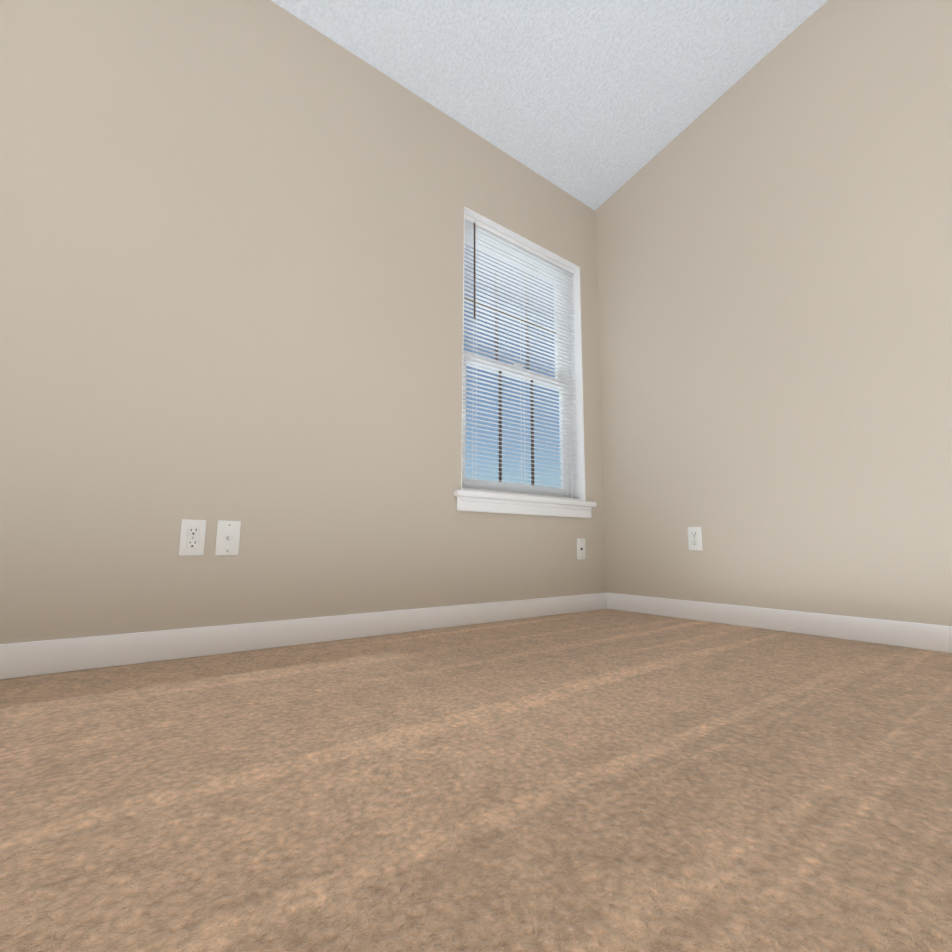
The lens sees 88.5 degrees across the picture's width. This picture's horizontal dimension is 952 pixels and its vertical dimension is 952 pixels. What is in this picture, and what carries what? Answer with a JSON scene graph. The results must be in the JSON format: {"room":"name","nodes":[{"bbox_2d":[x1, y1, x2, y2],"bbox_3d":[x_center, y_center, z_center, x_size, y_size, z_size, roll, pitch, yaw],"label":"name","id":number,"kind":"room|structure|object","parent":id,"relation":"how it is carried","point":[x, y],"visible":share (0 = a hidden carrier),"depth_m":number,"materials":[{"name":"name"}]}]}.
{"room":"empty bedroom","nodes":[
{"label":"empty bedroom","id":0,"kind":"room"},
{"bbox_2d":[0,0,607,643],"bbox_3d":[-0.978,-0.926,1.730,4.532,3.000,0.150,7,-10,-37],"label":"wall","id":1,"kind":"structure","parent":0,"point":[230,260],"depth_m":1.71,"materials":[{"name":"beige paint"}]},
{"bbox_2d":[178,519,206,555],"bbox_3d":[-0.893,0.194,1.541,0.070,0.114,0.009,7,-10,-37],"label":"outlet","id":2,"kind":"object","parent":1,"relation":"attached to","point":[192,537],"visible":1,"depth_m":1.54,"materials":[{"name":"white plastic"}]},
{"bbox_2d":[215,520,240,555],"bbox_3d":[-0.810,0.203,1.600,0.070,0.114,0.018,7,-10,-37],"label":"outlet","id":3,"kind":"object","parent":1,"relation":"attached to","point":[227,538],"visible":1,"depth_m":1.60,"materials":[{"name":"white plastic"}]},
{"bbox_2d":[0,593,607,679],"bbox_3d":[-0.937,0.507,1.463,4.232,0.088,0.013,7,-10,-37],"label":"baseboard","id":4,"kind":"structure","parent":1,"relation":"attached to","point":[28,659],"depth_m":1.60,"materials":[{"name":"white wood"}]},
{"bbox_2d":[453,206,595,517],"bbox_3d":[0.244,-0.542,2.603,0.950,1.503,0.192,7,-10,-37],"label":"window","id":5,"kind":"structure","parent":1,"relation":"in","point":[540,490],"depth_m":2.65,"materials":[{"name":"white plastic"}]},
{"bbox_2d":[462,214,578,499],"bbox_3d":[0.250,-0.587,2.601,0.836,1.396,0.044,7,-10,-37],"label":"window blind","id":6,"kind":"object","parent":5,"relation":"attached to","point":[539,260],"visible":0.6,"depth_m":2.60,"materials":[{"name":"white plastic"}]},
{"bbox_2d":[576,538,585,559],"bbox_3d":[0.573,0.397,2.657,0.070,0.114,0.008,7,-10,-37],"label":"outlet","id":7,"kind":"object","parent":1,"relation":"attached to","point":[581,550],"visible":1,"depth_m":2.65,"materials":[{"name":"white plastic"}]},
{"bbox_2d":[0,609,951,951],"bbox_3d":[0.190,0.378,0.007,4.532,0.050,4.000,7,-10,-37],"label":"floor","id":8,"kind":"structure","parent":0,"point":[606,781],"depth_m":0.68,"materials":[{"name":"carpet"}]},
{"bbox_2d":[271,0,827,210],"bbox_3d":[0.191,-2.263,0.401,4.332,0.430,3.750,7,-10,-37],"label":"ceiling","id":9,"kind":"structure","parent":0,"point":[594,105],"depth_m":2.24,"materials":[{"name":"white paint"}]},
{"bbox_2d":[596,0,951,625],"bbox_3d":[1.920,-0.932,1.560,0.152,3.000,3.600,7,-10,-37],"label":"wall","id":10,"kind":"structure","parent":0,"point":[774,284],"depth_m":2.11,"materials":[{"name":"beige paint"}]},
{"bbox_2d":[687,527,702,550],"bbox_3d":[1.061,0.304,2.370,0.009,0.114,0.070,7,-10,-37],"label":"outlet","id":11,"kind":"object","parent":10,"relation":"attached to","point":[694,538],"visible":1,"depth_m":2.37,"materials":[{"name":"white plastic"}]},
{"bbox_2d":[608,593,951,652],"bbox_3d":[1.852,0.501,1.299,0.017,0.088,3.620,7,-10,-37],"label":"baseboard","id":12,"kind":"structure","parent":10,"relation":"attached to","point":[933,637],"depth_m":1.98,"materials":[{"name":"white wood"}]}
]}

